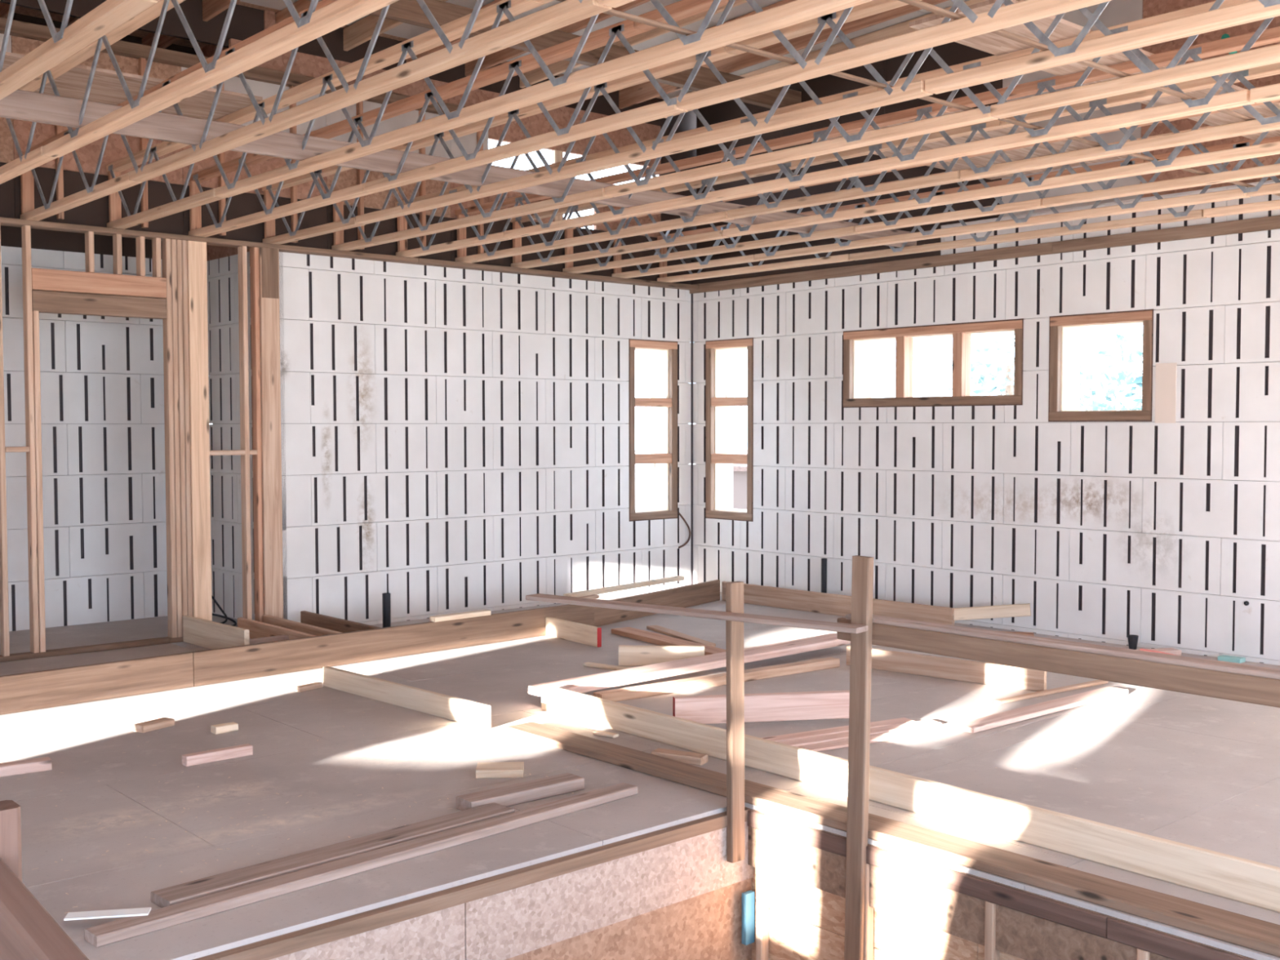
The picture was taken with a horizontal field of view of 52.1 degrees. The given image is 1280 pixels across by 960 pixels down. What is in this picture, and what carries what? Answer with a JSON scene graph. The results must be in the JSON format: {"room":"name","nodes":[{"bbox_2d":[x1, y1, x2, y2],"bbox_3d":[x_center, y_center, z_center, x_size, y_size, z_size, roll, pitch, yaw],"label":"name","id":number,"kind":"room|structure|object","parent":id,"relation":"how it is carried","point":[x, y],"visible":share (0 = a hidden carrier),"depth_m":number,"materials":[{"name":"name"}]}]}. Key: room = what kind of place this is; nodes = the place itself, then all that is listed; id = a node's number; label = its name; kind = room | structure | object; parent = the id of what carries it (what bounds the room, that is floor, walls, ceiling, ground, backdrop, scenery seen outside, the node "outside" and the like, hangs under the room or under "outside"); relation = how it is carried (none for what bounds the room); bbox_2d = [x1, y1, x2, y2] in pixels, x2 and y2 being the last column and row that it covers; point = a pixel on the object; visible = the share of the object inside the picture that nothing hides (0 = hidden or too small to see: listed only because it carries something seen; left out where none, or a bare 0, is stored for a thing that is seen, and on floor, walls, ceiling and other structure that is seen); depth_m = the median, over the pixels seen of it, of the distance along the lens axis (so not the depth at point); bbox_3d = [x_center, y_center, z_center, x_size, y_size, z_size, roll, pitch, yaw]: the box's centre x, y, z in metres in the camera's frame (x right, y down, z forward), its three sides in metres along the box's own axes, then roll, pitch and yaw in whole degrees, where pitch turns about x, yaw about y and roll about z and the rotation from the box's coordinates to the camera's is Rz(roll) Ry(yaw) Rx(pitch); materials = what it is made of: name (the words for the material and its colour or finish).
{"room":"construction site","nodes":[
{"label":"construction site","id":0,"kind":"room"},
{"bbox_2d":[0,13,196,631],"bbox_3d":[-6.403,-1.353,9.448,7.000,5.250,0.300,-2,3,-42],"label":"wall","id":1,"kind":"structure","parent":0,"point":[102,377],"depth_m":10.91,"materials":[{"name":"white plastic"}]},
{"bbox_2d":[200,9,287,620],"bbox_3d":[-3.458,-1.479,11.189,0.100,5.350,1.600,-2,3,-42],"label":"wall","id":2,"kind":"structure","parent":0,"point":[222,266],"depth_m":11.26,"materials":[{"name":"white plastic"}]},
{"bbox_2d":[0,17,696,284],"bbox_3d":[-3.649,-2.657,9.905,11.796,1.586,0.135,-2,3,-42],"label":"wall","id":3,"kind":"structure","parent":0,"point":[264,80],"depth_m":10.65,"materials":[{"name":"brown wood"}]},
{"bbox_2d":[195,807,753,959],"bbox_3d":[-1.004,2.726,4.665,4.100,2.378,0.060,-2,3,-42],"label":"wall","id":4,"kind":"structure","parent":0,"point":[672,893],"depth_m":5.28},
{"bbox_2d":[742,890,754,945],"bbox_3d":[0.486,1.967,5.889,0.055,0.230,0.027,-2,3,-42],"label":"strap","id":5,"kind":"object","parent":4,"relation":"hanging from","point":[748,897],"visible":1,"depth_m":5.88,"materials":[{"name":"blue plastic"}]},
{"bbox_2d":[279,251,690,625],"bbox_3d":[-1.309,-0.375,12.272,4.690,3.150,0.300,-2,3,-42],"label":"wall","id":6,"kind":"structure","parent":0,"point":[456,440],"depth_m":11.80,"materials":[{"name":"white plastic"}]},
{"bbox_2d":[627,338,677,521],"bbox_3d":[0.036,-0.511,13.469,0.669,1.830,0.328,-2,3,-42],"label":"window","id":7,"kind":"structure","parent":6,"relation":"in","point":[663,401],"depth_m":13.54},
{"bbox_2d":[678,512,690,548],"bbox_3d":[0.464,0.523,13.650,0.156,0.376,0.025,-2,3,-32],"label":"cable","id":8,"kind":"object","parent":6,"relation":"attached to","point":[679,513],"visible":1,"depth_m":13.65,"materials":[{"name":"black rubber"}]},
{"bbox_2d":[0,0,1025,131],"bbox_3d":[-0.271,-3.720,5.968,12.510,0.951,14.500,-2,3,-42],"label":"ceiling","id":9,"kind":"structure","parent":0,"point":[404,20],"depth_m":10.88,"materials":[{"name":"brown wood"}]},
{"bbox_2d":[0,591,1279,959],"bbox_3d":[0.794,1.613,4.852,11.500,0.340,16.300,-2,3,-42],"label":"floor","id":10,"kind":"structure","parent":0,"point":[1206,795],"depth_m":6.37,"materials":[{"name":"grey wood"}]},
{"bbox_2d":[0,756,52,777],"bbox_3d":[-3.103,1.419,6.434,0.383,0.050,0.090,-2,3,-34],"label":"wood offcut","id":11,"kind":"object","parent":10,"relation":"on","point":[40,764],"visible":1,"depth_m":6.45,"materials":[{"name":"beige wood"}]},
{"bbox_2d":[63,906,151,920],"bbox_3d":[-1.814,1.480,4.470,0.270,0.006,0.060,0,2,-10],"label":"tape strip","id":12,"kind":"object","parent":10,"relation":"on","point":[138,911],"visible":1,"depth_m":4.46,"materials":[{"name":"white"}]},
{"bbox_2d":[0,222,283,662],"bbox_3d":[-5.373,-0.220,8.335,6.600,3.052,0.130,-2,3,-42],"label":"wall","id":13,"kind":"structure","parent":10,"relation":"on","point":[179,298],"depth_m":9.96,"materials":[{"name":"beige wood"}]},
{"bbox_2d":[0,217,698,289],"bbox_3d":[-3.689,-1.831,9.805,11.360,0.040,0.140,-2,3,-42],"label":"trim","id":14,"kind":"structure","parent":13,"relation":"on","point":[4,221],"depth_m":10.79,"materials":[{"name":"brown wood"}]},
{"bbox_2d":[0,0,159,100],"bbox_3d":[-1.319,-1.855,4.034,0.093,0.479,11.890,-2,3,-42],"label":"truss","id":15,"kind":"object","parent":14,"relation":"on","point":[109,15],"visible":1,"depth_m":5.01,"materials":[{"name":"wood"}]},
{"bbox_2d":[0,0,398,184],"bbox_3d":[-0.864,-1.872,4.439,0.092,0.479,11.890,-2,3,-42],"label":"truss","id":16,"kind":"object","parent":14,"relation":"on","point":[318,23],"visible":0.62,"depth_m":5.81,"materials":[{"name":"wood"}]},
{"bbox_2d":[0,50,262,120],"bbox_3d":[-3.702,-2.221,7.195,2.900,0.018,1.200,-2,3,-42],"label":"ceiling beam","id":17,"kind":"structure","parent":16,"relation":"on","point":[106,87],"depth_m":7.52,"materials":[{"name":"brown wood"}]},
{"bbox_2d":[17,0,635,221],"bbox_3d":[-0.407,-1.889,4.843,0.092,0.479,11.890,-2,3,-42],"label":"truss","id":18,"kind":"object","parent":14,"relation":"on","point":[565,13],"visible":0.69,"depth_m":6.04,"materials":[{"name":"wood"}]},
{"bbox_2d":[106,0,873,229],"bbox_3d":[0.048,-1.907,5.247,0.094,0.477,11.890,-2,3,-42],"label":"truss","id":19,"kind":"object","parent":14,"relation":"on","point":[797,11],"visible":0.89,"depth_m":6.28,"materials":[{"name":"wood"}]},
{"bbox_2d":[188,0,1111,236],"bbox_3d":[0.506,-1.923,5.653,0.094,0.480,11.890,-2,3,-42],"label":"truss","id":20,"kind":"object","parent":14,"relation":"on","point":[997,18],"visible":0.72,"depth_m":6.34,"materials":[{"name":"wood"}]},
{"bbox_2d":[262,0,1279,244],"bbox_3d":[0.961,-1.940,6.057,0.091,0.480,11.890,-2,3,-42],"label":"truss","id":21,"kind":"object","parent":14,"relation":"on","point":[1253,11],"visible":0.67,"depth_m":6.39,"materials":[{"name":"wood"}]},
{"bbox_2d":[331,0,1279,251],"bbox_3d":[1.418,-1.958,6.462,0.094,0.478,11.890,-2,3,-42],"label":"truss","id":22,"kind":"object","parent":14,"relation":"on","point":[1171,74],"visible":0.45,"depth_m":6.68,"materials":[{"name":"wood"}]},
{"bbox_2d":[395,0,1279,257],"bbox_3d":[1.874,-1.975,6.866,0.092,0.479,11.890,-2,3,-42],"label":"truss","id":23,"kind":"object","parent":14,"relation":"on","point":[1211,103],"visible":0.63,"depth_m":7.29,"materials":[{"name":"wood"}]},
{"bbox_2d":[454,26,1279,262],"bbox_3d":[2.329,-1.993,7.270,0.091,0.478,11.890,-2,3,-42],"label":"truss","id":24,"kind":"object","parent":14,"relation":"on","point":[1196,52],"visible":0.76,"depth_m":7.91,"materials":[{"name":"wood"}]},
{"bbox_2d":[510,62,1279,268],"bbox_3d":[2.786,-2.010,7.675,0.092,0.478,11.890,-2,3,-42],"label":"truss","id":25,"kind":"object","parent":14,"relation":"on","point":[1174,162],"visible":0.8,"depth_m":8.49,"materials":[{"name":"wood"}]},
{"bbox_2d":[909,0,1279,140],"bbox_3d":[3.001,-2.243,7.476,4.100,0.020,0.520,-2,3,-42],"label":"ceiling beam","id":26,"kind":"object","parent":25,"relation":"on","point":[989,42],"visible":0.2,"depth_m":6.66,"materials":[{"name":"brown wood"}]},
{"bbox_2d":[1221,33,1237,54],"bbox_3d":[3.158,-2.242,6.961,0.048,0.055,0.792,1,3,30],"label":"strap","id":27,"kind":"object","parent":25,"relation":"on","point":[1225,35],"visible":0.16,"depth_m":6.63,"materials":[{"name":"teal"}]},
{"bbox_2d":[562,99,1279,273],"bbox_3d":[3.241,-2.028,8.079,0.091,0.477,11.890,-2,3,-42],"label":"truss","id":28,"kind":"object","parent":14,"relation":"on","point":[1235,175],"visible":0.51,"depth_m":9.12,"materials":[{"name":"wood"}]},
{"bbox_2d":[817,110,1128,179],"bbox_3d":[2.287,-2.305,9.033,2.300,0.018,1.200,-2,3,-42],"label":"plywood sheet","id":29,"kind":"object","parent":28,"relation":"on","point":[1042,150],"visible":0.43,"depth_m":9.16,"materials":[{"name":"brown wood"}]},
{"bbox_2d":[611,115,1279,278],"bbox_3d":[3.699,-2.044,8.485,0.093,0.479,11.890,-2,3,-42],"label":"truss","id":30,"kind":"object","parent":14,"relation":"on","point":[1260,189],"visible":0.41,"depth_m":9.75,"materials":[{"name":"wood"}]},
{"bbox_2d":[0,89,916,247],"bbox_3d":[-1.659,-1.885,7.619,10.700,0.140,0.038,-2,3,-42],"label":"ceiling beam","id":31,"kind":"structure","parent":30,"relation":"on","point":[20,104],"depth_m":7.44,"materials":[{"name":"brown wood"}]},
{"bbox_2d":[556,0,1279,195],"bbox_3d":[0.432,-1.732,5.268,10.700,0.016,0.030,-2,3,-42],"label":"board","id":32,"kind":"object","parent":30,"relation":"on","point":[620,14],"visible":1,"depth_m":5.67,"materials":[{"name":"brown wood"}]},
{"bbox_2d":[897,0,1279,132],"bbox_3d":[2.085,-1.751,5.665,7.700,0.016,0.030,-2,3,-42],"label":"board","id":33,"kind":"object","parent":30,"relation":"on","point":[917,3],"visible":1,"depth_m":5.22,"materials":[{"name":"brown wood"}]},
{"bbox_2d":[657,136,1279,282],"bbox_3d":[4.155,-2.061,8.889,0.094,0.480,11.890,-2,3,-42],"label":"truss","id":34,"kind":"object","parent":14,"relation":"on","point":[1174,216],"visible":0.49,"depth_m":10.29,"materials":[{"name":"wood"}]},
{"bbox_2d":[133,717,174,733],"bbox_3d":[-2.745,1.383,7.400,0.090,0.040,0.209,1,3,32],"label":"wood offcut","id":35,"kind":"object","parent":10,"relation":"on","point":[162,722],"visible":1,"depth_m":7.37,"materials":[{"name":"beige wood"}]},
{"bbox_2d":[182,743,253,766],"bbox_3d":[-2.159,1.406,6.703,0.350,0.050,0.060,-2,3,-42],"label":"wood offcut","id":36,"kind":"object","parent":10,"relation":"on","point":[242,750],"visible":1,"depth_m":6.67,"materials":[{"name":"beige wood"}]},
{"bbox_2d":[211,595,236,626],"bbox_3d":[-3.470,1.063,10.736,0.313,0.285,0.256,-2,3,-42],"label":"cable","id":37,"kind":"object","parent":10,"relation":"on","point":[225,616],"visible":0.43,"depth_m":10.82,"materials":[{"name":"grey plastic"}]},
{"bbox_2d":[210,721,238,734],"bbox_3d":[-2.321,1.386,7.322,0.130,0.040,0.070,-2,3,-42],"label":"wood offcut","id":38,"kind":"object","parent":10,"relation":"on","point":[228,726],"visible":1,"depth_m":7.30,"materials":[{"name":"beige wood"}]},
{"bbox_2d":[0,604,594,715],"bbox_3d":[-3.991,1.246,8.515,8.688,0.226,1.394,-2,3,-44],"label":"wooden beam","id":39,"kind":"structure","parent":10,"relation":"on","point":[277,646],"depth_m":9.10,"materials":[{"name":"brown wood"}]},
{"bbox_2d":[182,615,249,648],"bbox_3d":[-3.125,1.147,9.636,0.039,0.200,0.981,-2,3,-44],"label":"board","id":40,"kind":"object","parent":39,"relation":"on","point":[206,633],"visible":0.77,"depth_m":9.63,"materials":[{"name":"beige wood"}]},
{"bbox_2d":[429,609,490,622],"bbox_3d":[-1.379,1.045,10.090,0.531,0.038,0.070,-2,3,-45],"label":"board","id":41,"kind":"object","parent":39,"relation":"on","point":[481,612],"visible":1,"depth_m":10.05,"materials":[{"name":"beige wood"}]},
{"bbox_2d":[295,681,323,692],"bbox_3d":[-2.142,1.340,8.483,0.050,0.034,0.184,2,3,36],"label":"wood offcut","id":42,"kind":"object","parent":10,"relation":"on","point":[317,685],"visible":1,"depth_m":8.46,"materials":[{"name":"beige wood"}]},
{"bbox_2d":[150,802,515,907],"bbox_3d":[-1.149,1.472,5.198,0.150,0.038,1.563,2,3,45],"label":"board","id":43,"kind":"object","parent":10,"relation":"on","point":[174,895],"visible":0.77,"depth_m":5.07,"materials":[{"name":"brown wood"}]},
{"bbox_2d":[84,782,637,947],"bbox_3d":[-0.928,1.471,5.204,0.100,0.038,2.505,2,3,45],"label":"board","id":44,"kind":"object","parent":10,"relation":"on","point":[113,931],"visible":1,"depth_m":4.95,"materials":[{"name":"brown wood"}]},
{"bbox_2d":[382,592,391,627],"bbox_3d":[-2.132,1.103,11.025,0.068,0.300,0.066,-2,3,-42],"label":"pipe stub","id":45,"kind":"object","parent":10,"relation":"on","point":[386,604],"visible":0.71,"depth_m":11.00,"materials":[{"name":"grey plastic"}]},
{"bbox_2d":[323,666,491,728],"bbox_3d":[-1.459,1.312,7.991,0.042,0.130,1.722,-2,3,-44],"label":"board","id":46,"kind":"object","parent":10,"relation":"on","point":[438,704],"visible":1,"depth_m":7.89,"materials":[{"name":"beige wood"}]},
{"bbox_2d":[475,761,524,778],"bbox_3d":[-0.685,1.421,6.421,0.228,0.040,0.160,0,2,-4],"label":"wood offcut","id":47,"kind":"object","parent":10,"relation":"on","point":[501,769],"visible":1,"depth_m":6.35,"materials":[{"name":"beige wood"}]},
{"bbox_2d":[455,773,584,810],"bbox_3d":[-0.541,1.429,5.988,0.620,0.056,0.130,-2,3,-40],"label":"board","id":48,"kind":"object","parent":10,"relation":"on","point":[566,783],"visible":0.92,"depth_m":5.95,"materials":[{"name":"brown wood"}]},
{"bbox_2d":[546,617,601,647],"bbox_3d":[-0.532,1.202,10.389,0.040,0.150,0.722,-2,3,-37],"label":"board","id":49,"kind":"object","parent":10,"relation":"on","point":[579,633],"visible":1,"depth_m":10.34,"materials":[{"name":"beige wood"}]},
{"bbox_2d":[592,729,618,737],"bbox_3d":[-0.188,1.398,7.210,0.143,0.015,0.050,2,3,36],"label":"board","id":50,"kind":"object","parent":10,"relation":"on","point":[597,732],"visible":1,"depth_m":7.19,"materials":[{"name":"beige wood"}]},
{"bbox_2d":[583,662,630,670],"bbox_3d":[-0.140,1.316,9.149,0.597,0.022,0.060,2,3,35],"label":"board","id":51,"kind":"object","parent":10,"relation":"on","point":[587,664],"visible":0.62,"depth_m":9.20,"materials":[{"name":"beige wood"}]},
{"bbox_2d":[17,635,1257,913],"bbox_3d":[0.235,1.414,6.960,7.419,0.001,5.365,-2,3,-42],"label":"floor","id":52,"kind":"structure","parent":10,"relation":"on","point":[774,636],"depth_m":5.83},
{"bbox_2d":[618,644,704,666],"bbox_3d":[0.153,1.251,9.313,0.608,0.140,0.060,0,2,5],"label":"board","id":53,"kind":"object","parent":10,"relation":"on","point":[628,655],"visible":0.69,"depth_m":9.29,"materials":[{"name":"beige wood"}]},
{"bbox_2d":[611,626,725,655],"bbox_3d":[0.254,1.265,10.180,0.180,0.040,1.516,-2,3,-33],"label":"board","id":54,"kind":"object","parent":10,"relation":"on","point":[628,632],"visible":0.62,"depth_m":10.29,"materials":[{"name":"brown wood"}]},
{"bbox_2d":[651,748,707,765],"bbox_3d":[0.201,1.409,6.673,0.279,0.040,0.090,1,3,27],"label":"board","id":55,"kind":"object","parent":10,"relation":"on","point":[688,757],"visible":0.88,"depth_m":6.63,"materials":[{"name":"beige wood"}]},
{"bbox_2d":[646,625,715,646],"bbox_3d":[0.320,1.257,10.573,0.100,0.024,1.044,-1,3,-25],"label":"board","id":56,"kind":"object","parent":10,"relation":"on","point":[658,628],"visible":0.88,"depth_m":10.55,"materials":[{"name":"brown wood"}]},
{"bbox_2d":[528,633,850,696],"bbox_3d":[0.474,1.249,8.989,2.971,0.050,0.220,-2,3,-43],"label":"board","id":57,"kind":"object","parent":10,"relation":"on","point":[597,682],"visible":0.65,"depth_m":8.74,"materials":[{"name":"beige wood"}]},
{"bbox_2d":[593,657,839,702],"bbox_3d":[0.561,1.316,8.675,2.048,0.060,0.091,-2,3,-36],"label":"board","id":58,"kind":"object","parent":10,"relation":"on","point":[719,679],"visible":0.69,"depth_m":8.54,"materials":[{"name":"brown wood"}]},
{"bbox_2d":[672,689,849,724],"bbox_3d":[0.737,1.283,7.405,1.110,0.150,0.066,0,2,-9],"label":"board","id":59,"kind":"object","parent":10,"relation":"on","point":[824,704],"visible":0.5,"depth_m":7.37,"materials":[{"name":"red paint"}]},
{"bbox_2d":[594,579,954,626],"bbox_3d":[0.927,1.142,11.199,2.154,0.200,2.679,-2,3,-42],"label":"wooden beam","id":60,"kind":"structure","parent":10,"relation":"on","point":[695,594],"depth_m":11.88,"materials":[{"name":"brown wood"}]},
{"bbox_2d":[578,594,599,599],"bbox_3d":[-0.491,1.008,11.100,0.060,0.030,0.412,2,3,34],"label":"board","id":61,"kind":"object","parent":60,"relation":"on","point":[593,596],"visible":0.46,"depth_m":11.19,"materials":[{"name":"beige wood"}]},
{"bbox_2d":[563,575,684,597],"bbox_3d":[-0.119,0.986,12.112,0.090,0.038,1.738,2,3,36],"label":"board","id":62,"kind":"object","parent":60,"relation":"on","point":[677,578],"visible":0.81,"depth_m":12.03,"materials":[{"name":"beige wood"}]},
{"bbox_2d":[954,603,1031,620],"bbox_3d":[2.899,1.090,10.816,0.633,0.169,0.038,1,3,21],"label":"board","id":63,"kind":"object","parent":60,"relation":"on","point":[1013,610],"visible":1,"depth_m":10.79,"materials":[{"name":"beige wood"}]},
{"bbox_2d":[821,558,826,593],"bbox_3d":[1.726,0.966,12.292,0.054,0.460,0.053,-2,3,-42],"label":"pipe stub","id":64,"kind":"object","parent":10,"relation":"on","point":[824,561],"visible":0.71,"depth_m":12.27,"materials":[{"name":"grey plastic"}]},
{"bbox_2d":[761,717,915,742],"bbox_3d":[1.094,1.393,7.278,1.044,0.016,0.100,-1,3,-29],"label":"board","id":65,"kind":"object","parent":10,"relation":"on","point":[902,720],"visible":0.62,"depth_m":7.23,"materials":[{"name":"beige wood"}]},
{"bbox_2d":[777,719,941,746],"bbox_3d":[1.217,1.396,7.213,1.085,0.016,0.100,-1,3,-30],"label":"board","id":66,"kind":"object","parent":10,"relation":"on","point":[837,736],"visible":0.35,"depth_m":7.19,"materials":[{"name":"beige wood"}]},
{"bbox_2d":[798,721,959,751],"bbox_3d":[1.347,1.398,7.141,1.126,0.016,0.100,-1,3,-30],"label":"board","id":67,"kind":"object","parent":10,"relation":"on","point":[824,746],"visible":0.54,"depth_m":7.12,"materials":[{"name":"beige wood"}]},
{"bbox_2d":[506,721,1279,957],"bbox_3d":[1.133,1.463,5.335,0.191,0.038,5.380,-2,3,-42],"label":"board","id":68,"kind":"object","parent":10,"relation":"on","point":[1249,932],"visible":1,"depth_m":5.13,"materials":[{"name":"brown wood"}]},
{"bbox_2d":[525,555,1279,959],"bbox_3d":[1.213,1.711,5.048,4.434,2.770,0.391,2,3,42],"label":"guardrail","id":69,"kind":"object","parent":10,"relation":"attached to","point":[1252,684],"visible":1,"depth_m":5.34,"materials":[{"name":"brown wood"}]},
{"bbox_2d":[541,684,1279,912],"bbox_3d":[1.287,1.393,5.703,0.047,0.150,5.731,-2,3,-41],"label":"board","id":70,"kind":"object","parent":10,"relation":"on","point":[1248,882],"visible":1,"depth_m":5.52,"materials":[{"name":"beige wood"}]},
{"bbox_2d":[846,645,1046,691],"bbox_3d":[2.035,1.267,8.851,1.464,0.140,0.041,2,3,41],"label":"board","id":71,"kind":"object","parent":10,"relation":"on","point":[957,669],"visible":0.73,"depth_m":8.75,"materials":[{"name":"beige wood"}]},
{"bbox_2d":[998,631,1034,635],"bbox_3d":[2.886,1.246,10.543,0.541,0.040,0.140,1,2,15],"label":"board","id":72,"kind":"object","parent":10,"relation":"on","point":[1017,633],"visible":0.19,"depth_m":10.51,"materials":[{"name":"brown wood"}]},
{"bbox_2d":[952,686,1128,733],"bbox_3d":[2.419,1.359,7.811,1.630,0.030,0.140,-2,3,-40],"label":"board","id":73,"kind":"object","parent":10,"relation":"on","point":[993,721],"visible":1,"depth_m":7.72,"materials":[{"name":"beige wood"}]},
{"bbox_2d":[994,680,1107,704],"bbox_3d":[2.631,1.345,8.347,1.105,0.020,0.051,-2,3,-36],"label":"board","id":74,"kind":"object","parent":10,"relation":"on","point":[1045,692],"visible":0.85,"depth_m":8.30,"materials":[{"name":"beige wood"}]},
{"bbox_2d":[1127,635,1138,649],"bbox_3d":[3.740,1.235,9.943,0.080,0.110,0.080,-2,3,-42],"label":"cup","id":75,"kind":"object","parent":10,"relation":"on","point":[1132,639],"visible":0.84,"depth_m":9.92,"materials":[{"name":"grey plastic"}]},
{"bbox_2d":[1139,648,1176,655],"bbox_3d":[4.213,1.291,9.016,0.054,0.072,1.605,-2,3,-42],"label":"cord","id":76,"kind":"object","parent":10,"relation":"on","point":[1141,649],"visible":0.14,"depth_m":9.54,"materials":[{"name":"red plastic"}]},
{"bbox_2d":[1138,648,1181,655],"bbox_3d":[3.800,1.280,9.704,0.394,0.040,0.120,-1,2,-14],"label":"board","id":77,"kind":"object","parent":10,"relation":"on","point":[1171,651],"visible":0.38,"depth_m":9.69,"materials":[{"name":"orange wood"}]},
{"bbox_2d":[1217,654,1245,663],"bbox_3d":[4.274,1.294,9.470,0.090,0.030,0.160,-2,3,-42],"label":"scrap","id":78,"kind":"object","parent":10,"relation":"on","point":[1224,657],"visible":1,"depth_m":9.44,"materials":[{"name":"teal plastic"}]},
{"bbox_2d":[635,448,746,509],"bbox_3d":[1.388,1.105,27.908,140.000,0.100,140.000,-2,3,-42],"label":"ground","id":79,"kind":"structure","parent":0,"point":[642,471],"depth_m":51.64,"materials":[{"name":"white"}]},
{"bbox_2d":[733,463,746,509],"bbox_3d":[2.288,0.571,19.934,2.600,1.620,1.920,-2,3,-42],"label":"shed","id":80,"kind":"object","parent":79,"relation":"on","point":[740,470],"visible":0.04,"depth_m":19.04,"materials":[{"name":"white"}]},
{"bbox_2d":[945,333,1014,395],"bbox_3d":[6.138,-0.639,21.698,2.297,3.882,2.251,-2,3,-42],"label":"tree","id":81,"kind":"object","parent":79,"relation":"on","point":[1008,384],"visible":0.24,"depth_m":21.65,"materials":[{"name":"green plant"}]},
{"bbox_2d":[1079,333,1142,410],"bbox_3d":[6.798,-0.272,17.482,2.527,3.493,2.556,-2,3,-42],"label":"tree","id":82,"kind":"object","parent":79,"relation":"on","point":[1095,405],"visible":0.16,"depth_m":17.47,"materials":[{"name":"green plant"}]},
{"bbox_2d":[690,0,1279,665],"bbox_3d":[5.913,-1.279,7.840,0.316,5.900,15.858,-2,3,-42],"label":"wall","id":83,"kind":"structure","parent":0,"point":[1162,534],"depth_m":10.73,"materials":[{"name":"white plastic"}]},
{"bbox_2d":[705,337,756,521],"bbox_3d":[1.021,-0.514,13.411,0.328,1.833,0.677,-2,3,-42],"label":"window","id":84,"kind":"structure","parent":83,"relation":"in","point":[720,401],"depth_m":13.52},
{"bbox_2d":[842,318,1026,408],"bbox_3d":[2.633,-1.002,11.572,0.328,0.710,1.897,-2,3,-42],"label":"window","id":85,"kind":"structure","parent":83,"relation":"in","point":[857,344],"depth_m":11.58,"materials":[{"name":"brown wood"}]},
{"bbox_2d":[689,215,1279,293],"bbox_3d":[4.511,-1.806,9.152,0.040,0.092,11.995,-2,3,-42],"label":"trim","id":86,"kind":"structure","parent":83,"relation":"attached to","point":[1268,223],"depth_m":10.74,"materials":[{"name":"brown wood"}]},
{"bbox_2d":[1048,309,1155,422],"bbox_3d":[3.711,-0.886,10.360,0.328,0.850,0.878,-2,3,-42],"label":"window","id":87,"kind":"structure","parent":83,"relation":"in","point":[1064,330],"depth_m":10.45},
{"bbox_2d":[1155,362,1176,422],"bbox_3d":[3.954,-0.653,9.857,0.006,0.450,0.160,-2,3,-42],"label":"foam patch","id":88,"kind":"object","parent":83,"relation":"attached to","point":[1166,373],"visible":1,"depth_m":9.85,"materials":[{"name":"beige"}]},
{"bbox_2d":[1244,600,1248,605],"bbox_3d":[4.372,0.889,9.447,0.012,0.034,0.032,-2,3,-42],"label":"plug","id":89,"kind":"object","parent":83,"relation":"attached to","point":[1246,603],"visible":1,"depth_m":9.44,"materials":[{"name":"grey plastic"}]},
{"bbox_2d":[747,808,1251,959],"bbox_3d":[1.480,2.714,4.890,0.087,2.376,2.980,-2,3,-42],"label":"wall","id":90,"kind":"structure","parent":0,"point":[793,920],"depth_m":5.37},
{"bbox_3d":[-0.008,3.982,3.619,4.130,0.050,2.980,-2,3,-42],"label":"floor","id":91,"kind":"structure","parent":0,"visible":0},
{"bbox_2d":[0,800,88,959],"bbox_3d":[-0.540,2.204,1.332,0.789,3.692,0.064,2,3,44],"label":"stair handrail","id":92,"kind":"object","parent":91,"relation":"on","point":[28,931],"visible":1,"depth_m":1.30,"materials":[{"name":"brown wood"}]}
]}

